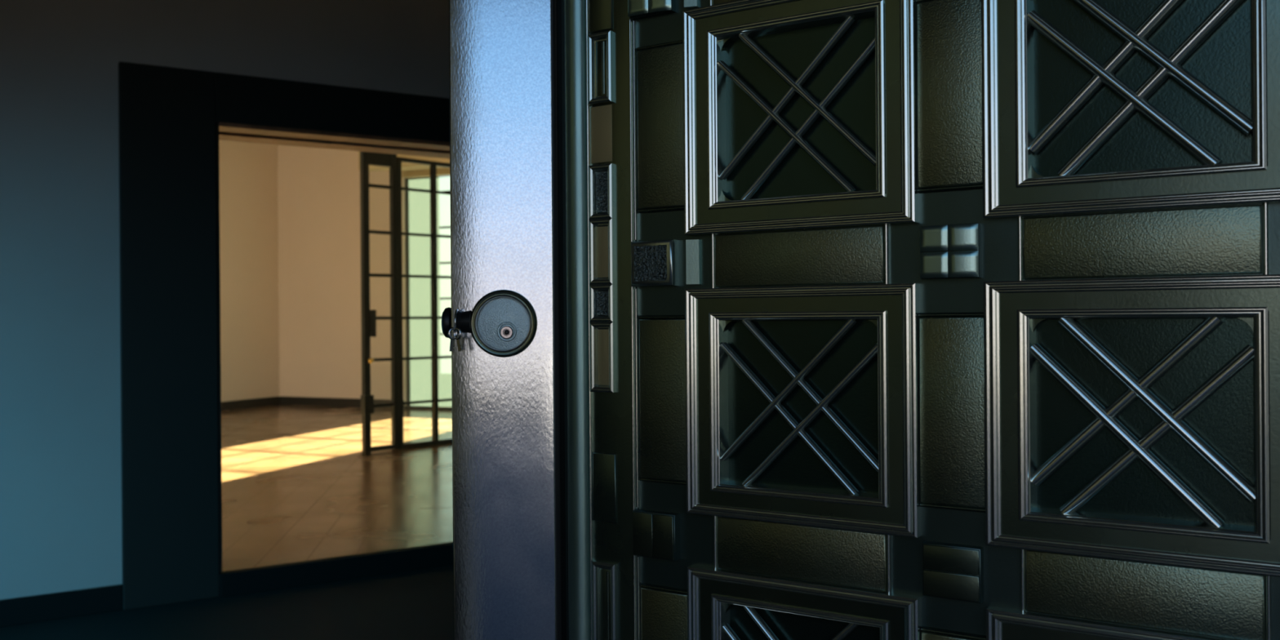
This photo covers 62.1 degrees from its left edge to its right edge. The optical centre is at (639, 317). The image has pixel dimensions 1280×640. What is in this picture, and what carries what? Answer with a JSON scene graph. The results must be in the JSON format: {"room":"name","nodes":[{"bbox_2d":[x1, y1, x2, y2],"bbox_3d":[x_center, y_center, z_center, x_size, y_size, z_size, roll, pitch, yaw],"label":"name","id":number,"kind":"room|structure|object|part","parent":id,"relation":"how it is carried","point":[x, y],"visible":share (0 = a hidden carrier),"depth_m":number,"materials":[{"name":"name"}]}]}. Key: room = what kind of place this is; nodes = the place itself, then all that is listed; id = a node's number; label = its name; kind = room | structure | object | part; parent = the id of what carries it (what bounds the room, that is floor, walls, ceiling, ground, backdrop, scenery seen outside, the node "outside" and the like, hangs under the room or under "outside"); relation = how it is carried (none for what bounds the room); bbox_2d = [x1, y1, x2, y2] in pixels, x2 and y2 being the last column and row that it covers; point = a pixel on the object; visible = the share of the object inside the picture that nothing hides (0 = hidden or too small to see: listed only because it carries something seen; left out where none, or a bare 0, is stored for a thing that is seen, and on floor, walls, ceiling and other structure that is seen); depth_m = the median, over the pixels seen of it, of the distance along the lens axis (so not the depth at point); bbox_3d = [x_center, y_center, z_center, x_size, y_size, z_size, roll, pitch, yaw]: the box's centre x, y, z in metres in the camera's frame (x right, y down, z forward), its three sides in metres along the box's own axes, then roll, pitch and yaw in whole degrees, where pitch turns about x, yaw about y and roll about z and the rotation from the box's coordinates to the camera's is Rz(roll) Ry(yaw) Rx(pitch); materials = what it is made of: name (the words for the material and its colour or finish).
{"room":"hallway","nodes":[
{"label":"hallway","id":0,"kind":"room"},
{"bbox_2d":[0,0,449,599],"bbox_3d":[-1.269,-0.735,5.526,7.350,4.010,0.350,0,0,-33],"label":"wall","id":1,"kind":"structure","parent":0,"point":[60,460],"depth_m":4.58,"materials":[{"name":"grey paint"}]},
{"bbox_2d":[0,584,122,626],"bbox_3d":[-3.250,1.231,4.008,2.349,0.110,0.022,0,0,-33],"label":"baseboard","id":2,"kind":"structure","parent":1,"relation":"attached to","point":[55,606],"depth_m":4.51,"materials":[{"name":"black paint"}]},
{"bbox_2d":[118,61,453,610],"bbox_3d":[-1.464,0.074,5.377,2.150,2.395,0.420,0,0,-33],"label":"trim","id":3,"kind":"structure","parent":1,"relation":"attached to","point":[172,122],"depth_m":4.78,"materials":[{"name":"black paint"}]},
{"bbox_2d":[0,564,453,639],"bbox_3d":[-1.280,1.320,3.300,6.020,0.100,8.200,0,0,0],"label":"floor","id":4,"kind":"structure","parent":0,"point":[415,604],"depth_m":4.51,"materials":[{"name":"black"}]},
{"bbox_2d":[441,0,1279,639],"bbox_3d":[0.246,0.123,0.772,1.025,2.250,0.124,0,0,33],"label":"panelled door","id":5,"kind":"structure","parent":4,"relation":"on","point":[776,319],"depth_m":0.82,"materials":[{"name":"grey paint"}]},
{"bbox_3d":[-0.179,0.005,1.002,0.015,0.029,0.029,0,0,0],"label":"door knob","id":6,"kind":"part","parent":5,"relation":"part of","materials":[{"name":"black metal"}]},
{"bbox_2d":[448,309,462,351],"bbox_3d":[-0.167,0.011,0.973,0.014,0.039,0.028,0,0,0],"label":"keys","id":7,"kind":"object","parent":5,"relation":"hanging from","point":[455,333],"visible":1,"depth_m":0.96,"materials":[{"name":"silver metal"}]},
{"bbox_3d":[-0.162,0.004,0.975,0.014,0.021,0.021,0,0,0],"label":"stem","id":8,"kind":"part","parent":5,"relation":"part of","materials":[{"name":"black metal"}]},
{"bbox_3d":[-0.126,0.126,0.984,0.095,2.250,0.004,0,0,0],"label":"edge plate","id":9,"kind":"part","parent":5,"relation":"part of","materials":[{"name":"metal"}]},
{"bbox_3d":[-0.035,-0.224,0.956,0.025,0.063,0.007,0,0,33],"label":"frame","id":10,"kind":"part","parent":5,"relation":"part of","materials":[{"name":"silver metal"}]},
{"bbox_3d":[-0.035,-0.224,0.957,0.013,0.051,0.002,0,0,33],"label":"inset plate","id":11,"kind":"part","parent":5,"relation":"part of","materials":[{"name":"brown metal"}]},
{"bbox_3d":[-0.035,-0.165,0.959,0.023,0.051,0.002,0,0,33],"label":"flat plate","id":12,"kind":"part","parent":5,"relation":"part of","materials":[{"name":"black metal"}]},
{"bbox_3d":[-0.035,-0.359,0.957,0.025,0.202,0.004,0,0,33],"label":"flat plate","id":13,"kind":"part","parent":5,"relation":"part of","materials":[{"name":"brown metal"}]},
{"bbox_3d":[-0.034,-0.113,0.956,0.025,0.049,0.007,0,0,33],"label":"frame","id":14,"kind":"part","parent":5,"relation":"part of","materials":[{"name":"silver metal"}]},
{"bbox_3d":[-0.035,-0.113,0.955,0.013,0.037,0.002,0,0,33],"label":"hammered plate","id":15,"kind":"part","parent":5,"relation":"part of","materials":[{"name":"black metal"}]},
{"bbox_3d":[-0.034,-0.013,0.955,0.013,0.021,0.002,0,0,33],"label":"hammered plate","id":16,"kind":"part","parent":5,"relation":"part of","materials":[{"name":"black metal"}]},
{"bbox_3d":[-0.034,-0.059,0.956,0.025,0.059,0.007,0,0,33],"label":"frame","id":17,"kind":"part","parent":5,"relation":"part of","materials":[{"name":"black metal"}]},
{"bbox_3d":[-0.034,-0.013,0.956,0.025,0.034,0.007,0,0,33],"label":"frame","id":18,"kind":"part","parent":5,"relation":"part of","materials":[{"name":"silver metal"}]},
{"bbox_3d":[-0.033,-0.059,0.957,0.013,0.046,0.002,0,0,33],"label":"inset plate","id":19,"kind":"part","parent":5,"relation":"part of","materials":[{"name":"green metal"}]},
{"bbox_3d":[-0.033,0.036,0.956,0.025,0.063,0.007,0,0,33],"label":"frame","id":20,"kind":"part","parent":5,"relation":"part of","materials":[{"name":"silver metal"}]},
{"bbox_3d":[-0.032,0.036,0.957,0.013,0.051,0.002,0,0,33],"label":"inset plate","id":21,"kind":"part","parent":5,"relation":"part of","materials":[{"name":"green metal"}]},
{"bbox_3d":[-0.031,0.266,0.956,0.025,0.092,0.007,0,0,33],"label":"frame","id":22,"kind":"part","parent":5,"relation":"part of","materials":[{"name":"silver metal"}]},
{"bbox_3d":[-0.032,0.153,0.957,0.025,0.062,0.004,0,0,33],"label":"flat plate","id":23,"kind":"part","parent":5,"relation":"part of","materials":[{"name":"brown metal"}]},
{"bbox_3d":[-0.031,0.266,0.957,0.013,0.080,0.002,0,0,33],"label":"inset plate","id":24,"kind":"part","parent":5,"relation":"part of","materials":[{"name":"brown metal"}]},
{"bbox_3d":[0.009,-0.047,0.922,0.037,0.034,0.002,0,0,33],"label":"hammered plate","id":25,"kind":"part","parent":5,"relation":"part of","materials":[{"name":"black metal"}]},
{"bbox_3d":[0.020,-0.165,0.924,0.050,0.140,0.005,0,0,33],"label":"rail panel","id":26,"kind":"part","parent":5,"relation":"part of","materials":[{"name":"brown metal"}]},
{"bbox_3d":[0.021,0.071,0.924,0.050,0.140,0.005,0,0,33],"label":"rail panel","id":27,"kind":"part","parent":5,"relation":"part of","materials":[{"name":"brown metal"}]},
{"bbox_3d":[0.025,0.125,0.932,0.055,2.250,0.013,0,0,33],"label":"upright rail","id":28,"kind":"part","parent":5,"relation":"part of","materials":[{"name":"grey paint"}]},
{"bbox_3d":[0.023,0.308,0.924,0.050,0.140,0.005,0,0,33],"label":"rail panel","id":29,"kind":"part","parent":5,"relation":"part of","materials":[{"name":"brown metal"}]},
{"bbox_3d":[0.044,-0.284,0.906,0.011,0.038,0.006,0,0,33],"label":"plate","id":30,"kind":"part","parent":5,"relation":"part of","materials":[{"name":"black metal"}]},
{"bbox_3d":[0.045,-0.047,0.906,0.011,0.038,0.006,0,0,33],"label":"plate","id":31,"kind":"part","parent":5,"relation":"part of","materials":[{"name":"black metal"}]},
{"bbox_3d":[0.129,-0.284,0.863,0.200,0.046,0.013,0,0,33],"label":"cross rail","id":32,"kind":"part","parent":5,"relation":"part of","materials":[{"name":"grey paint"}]},
{"bbox_3d":[0.124,-0.284,0.856,0.147,0.044,0.005,0,0,33],"label":"rail panel","id":33,"kind":"part","parent":5,"relation":"part of","materials":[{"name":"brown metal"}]},
{"bbox_3d":[0.125,-0.166,0.856,0.154,0.150,0.018,0,0,33],"label":"moulding","id":34,"kind":"part","parent":5,"relation":"part of","materials":[{"name":"brown metal"}]},
{"bbox_3d":[0.127,0.070,0.856,0.154,0.150,0.018,0,0,33],"label":"moulding","id":35,"kind":"part","parent":5,"relation":"part of","materials":[{"name":"brown metal"}]},
{"bbox_3d":[0.126,-0.048,0.856,0.147,0.044,0.005,0,0,33],"label":"rail panel","id":36,"kind":"part","parent":5,"relation":"part of","materials":[{"name":"brown metal"}]},
{"bbox_3d":[0.124,-0.166,0.855,0.200,0.190,0.016,0,0,33],"label":"moulding","id":37,"kind":"part","parent":5,"relation":"part of","materials":[{"name":"brown metal"}]},
{"bbox_3d":[0.129,0.307,0.856,0.154,0.150,0.018,0,0,33],"label":"moulding","id":38,"kind":"part","parent":5,"relation":"part of","materials":[{"name":"brown metal"}]},
{"bbox_3d":[0.131,-0.166,0.865,0.137,0.137,0.004,0,0,33],"label":"recess plate","id":39,"kind":"part","parent":5,"relation":"part of","materials":[{"name":"paint"}]},
{"bbox_3d":[0.128,0.189,0.856,0.147,0.044,0.005,0,0,33],"label":"rail panel","id":40,"kind":"part","parent":5,"relation":"part of","materials":[{"name":"brown metal"}]},
{"bbox_3d":[0.132,0.070,0.865,0.137,0.137,0.004,0,0,33],"label":"recess plate","id":41,"kind":"part","parent":5,"relation":"part of","materials":[{"name":"paint"}]},
{"bbox_3d":[0.126,0.070,0.855,0.200,0.190,0.016,0,0,33],"label":"moulding","id":42,"kind":"part","parent":5,"relation":"part of","materials":[{"name":"brown metal"}]},
{"bbox_3d":[0.128,0.307,0.855,0.200,0.190,0.016,0,0,33],"label":"moulding","id":43,"kind":"part","parent":5,"relation":"part of","materials":[{"name":"brown metal"}]},
{"bbox_3d":[0.130,-0.048,0.863,0.200,0.046,0.013,0,0,33],"label":"cross rail","id":44,"kind":"part","parent":5,"relation":"part of","materials":[{"name":"black metal"}]},
{"bbox_3d":[0.134,0.307,0.865,0.137,0.137,0.004,0,0,33],"label":"recess plate","id":45,"kind":"part","parent":5,"relation":"part of","materials":[{"name":"paint"}]},
{"bbox_3d":[0.132,0.189,0.863,0.200,0.046,0.013,0,0,33],"label":"cross rail","id":46,"kind":"part","parent":5,"relation":"part of","materials":[{"name":"grey paint"}]},
{"bbox_3d":[0.234,0.306,0.788,0.049,0.140,0.005,0,0,33],"label":"rail panel","id":47,"kind":"part","parent":5,"relation":"part of","materials":[{"name":"black metal"}]},
{"bbox_3d":[0.230,-0.167,0.788,0.049,0.140,0.005,0,0,33],"label":"rail panel","id":48,"kind":"part","parent":5,"relation":"part of","materials":[{"name":"black metal"}]},
{"bbox_3d":[0.232,0.069,0.788,0.049,0.140,0.005,0,0,33],"label":"rail panel","id":49,"kind":"part","parent":5,"relation":"part of","materials":[{"name":"black metal"}]},
{"bbox_3d":[0.237,0.123,0.794,0.050,2.250,0.013,0,0,33],"label":"upright rail","id":50,"kind":"part","parent":5,"relation":"part of","materials":[{"name":"grey paint"}]},
{"bbox_3d":[0.320,0.122,0.772,0.900,2.250,0.044,0,0,33],"label":"door","id":51,"kind":"part","parent":5,"relation":"part of","materials":[{"name":"grey paint"}]},
{"bbox_3d":[0.338,0.305,0.718,0.200,0.190,0.016,0,0,33],"label":"moulding","id":52,"kind":"part","parent":5,"relation":"part of","materials":[{"name":"brown metal"}]},
{"bbox_3d":[0.334,-0.168,0.718,0.200,0.190,0.016,0,0,33],"label":"moulding","id":53,"kind":"part","parent":5,"relation":"part of","materials":[{"name":"brown metal"}]},
{"bbox_3d":[0.336,0.069,0.718,0.200,0.190,0.016,0,0,33],"label":"moulding","id":54,"kind":"part","parent":5,"relation":"part of","materials":[{"name":"brown metal"}]},
{"bbox_3d":[0.340,-0.050,0.726,0.200,0.046,0.013,0,0,33],"label":"cross rail","id":55,"kind":"part","parent":5,"relation":"part of","materials":[{"name":"grey paint"}]},
{"bbox_3d":[0.342,0.187,0.726,0.200,0.046,0.013,0,0,33],"label":"cross rail","id":56,"kind":"part","parent":5,"relation":"part of","materials":[{"name":"black metal"}]},
{"bbox_3d":[0.335,-0.168,0.720,0.154,0.150,0.018,0,0,33],"label":"moulding","id":57,"kind":"part","parent":5,"relation":"part of","materials":[{"name":"grey metal"}]},
{"bbox_3d":[0.341,-0.168,0.728,0.137,0.137,0.004,0,0,33],"label":"recess plate","id":58,"kind":"part","parent":5,"relation":"part of","materials":[{"name":"black metal"}]},
{"bbox_3d":[0.336,-0.050,0.719,0.147,0.044,0.005,0,0,33],"label":"rail panel","id":59,"kind":"part","parent":5,"relation":"part of","materials":[{"name":"black metal"}]},
{"bbox_3d":[0.337,0.069,0.720,0.154,0.150,0.018,0,0,33],"label":"moulding","id":60,"kind":"part","parent":5,"relation":"part of","materials":[{"name":"grey metal"}]},
{"bbox_3d":[0.343,0.069,0.728,0.137,0.137,0.004,0,0,33],"label":"recess plate","id":61,"kind":"part","parent":5,"relation":"part of","materials":[{"name":"black metal"}]},
{"bbox_3d":[0.338,0.187,0.719,0.147,0.044,0.005,0,0,33],"label":"rail panel","id":62,"kind":"part","parent":5,"relation":"part of","materials":[{"name":"black metal"}]},
{"bbox_2d":[1,404,453,599],"bbox_3d":[-5.198,1.241,4.614,7.724,0.101,18.133,0,0,25],"label":"floor","id":63,"kind":"structure","parent":0,"point":[299,485],"depth_m":7.34,"materials":[{"name":"brown tile"}]},
{"bbox_2d":[360,151,399,453],"bbox_3d":[-2.247,-0.167,9.229,0.150,2.670,0.352,0,0,43],"label":"glazed door","id":64,"kind":"structure","parent":63,"relation":"on","point":[368,317],"depth_m":9.17,"materials":[{"name":"black metal"}]},
{"bbox_3d":[-2.317,0.368,9.104,0.090,0.048,0.048,0,0,43],"label":"door knob","id":65,"kind":"part","parent":64,"relation":"part of","materials":[{"name":"gold metal"}]},
{"bbox_3d":[-2.274,-1.402,9.262,0.044,0.160,0.237,0,0,43],"label":"rail","id":66,"kind":"part","parent":64,"relation":"part of","materials":[{"name":"black metal"}]},
{"bbox_3d":[-2.254,1.137,9.262,0.044,0.038,0.237,0,0,43],"label":"rail","id":67,"kind":"part","parent":64,"relation":"part of","materials":[{"name":"black metal"}]},
{"bbox_2d":[396,156,452,449],"bbox_3d":[-1.655,-0.130,9.916,0.050,2.585,1.452,0,0,43],"label":"door frame","id":68,"kind":"structure","parent":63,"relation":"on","point":[434,357],"depth_m":9.65,"materials":[{"name":"black"}]},
{"bbox_3d":[-2.134,-0.126,9.401,0.050,2.585,0.046,0,0,43],"label":"post","id":69,"kind":"part","parent":68,"relation":"part of","materials":[{"name":"black metal"}]},
{"bbox_3d":[-1.665,-1.405,9.916,0.040,0.035,1.360,0,0,43],"label":"rail","id":70,"kind":"part","parent":68,"relation":"part of","materials":[{"name":"black metal"}]},
{"bbox_3d":[-1.645,1.141,9.916,0.044,0.045,1.360,0,0,43],"label":"rail","id":71,"kind":"part","parent":68,"relation":"part of","materials":[{"name":"black metal"}]},
{"bbox_3d":[-1.875,-0.128,9.679,0.050,2.585,0.042,0,0,43],"label":"post","id":72,"kind":"part","parent":68,"relation":"part of","materials":[{"name":"black metal"}]},
{"bbox_2d":[218,140,279,410],"bbox_3d":[-8.251,-0.635,7.550,0.200,3.900,15.800,0,0,25],"label":"wall","id":73,"kind":"structure","parent":0,"point":[248,171],"depth_m":14.02,"materials":[{"name":"beige paint"}]},
{"bbox_2d":[221,395,279,410],"bbox_3d":[-8.134,1.156,7.502,0.025,0.115,15.400,0,0,25],"label":"baseboard","id":74,"kind":"structure","parent":73,"relation":"attached to","point":[272,401],"depth_m":13.98,"materials":[{"name":"black paint"}]},
{"bbox_2d":[277,144,452,410],"bbox_3d":[-1.283,-0.690,12.924,7.950,3.900,0.200,0,0,25],"label":"wall","id":75,"kind":"structure","parent":0,"point":[318,189],"depth_m":14.12,"materials":[{"name":"beige paint"}]},
{"bbox_2d":[280,395,404,408],"bbox_3d":[-3.964,1.124,14.044,2.064,0.115,0.026,0,0,25],"label":"baseboard","id":76,"kind":"structure","parent":75,"relation":"attached to","point":[296,401],"depth_m":14.12,"materials":[{"name":"black paint"}]},
{"bbox_2d":[358,151,449,178],"bbox_3d":[-0.575,-2.181,11.739,5.250,0.930,1.350,0,0,25],"label":"trim","id":77,"kind":"structure","parent":75,"relation":"attached to","point":[408,170],"depth_m":12.22,"materials":[{"name":"beige"}]},
{"bbox_3d":[-0.319,1.183,12.486,5.860,0.140,0.200,0,0,25],"label":"window sill","id":78,"kind":"part","parent":75,"relation":"part of","materials":[{"name":"black paint"}]},
{"bbox_2d":[404,176,452,406],"bbox_3d":[-0.429,-0.367,12.513,5.660,2.960,0.070,0,0,25],"label":"window","id":79,"kind":"structure","parent":75,"relation":"in","point":[417,204],"depth_m":13.61,"materials":[{"name":"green glass"}]},
{"bbox_3d":[-2.984,-0.347,13.694,0.030,2.960,0.070,0,0,25],"label":"frame","id":80,"kind":"part","parent":79,"relation":"part of","materials":[{"name":"black metal"}]},
{"bbox_3d":[-2.759,-0.348,13.585,0.490,2.960,0.001,0,0,25],"label":"pane","id":81,"kind":"part","parent":79,"relation":"part of","materials":[{"name":"clear glass"}]},
{"bbox_3d":[-1.914,0.915,13.200,1.350,0.420,0.001,0,0,25],"label":"pane","id":82,"kind":"part","parent":79,"relation":"part of","materials":[{"name":"clear glass"}]}
]}

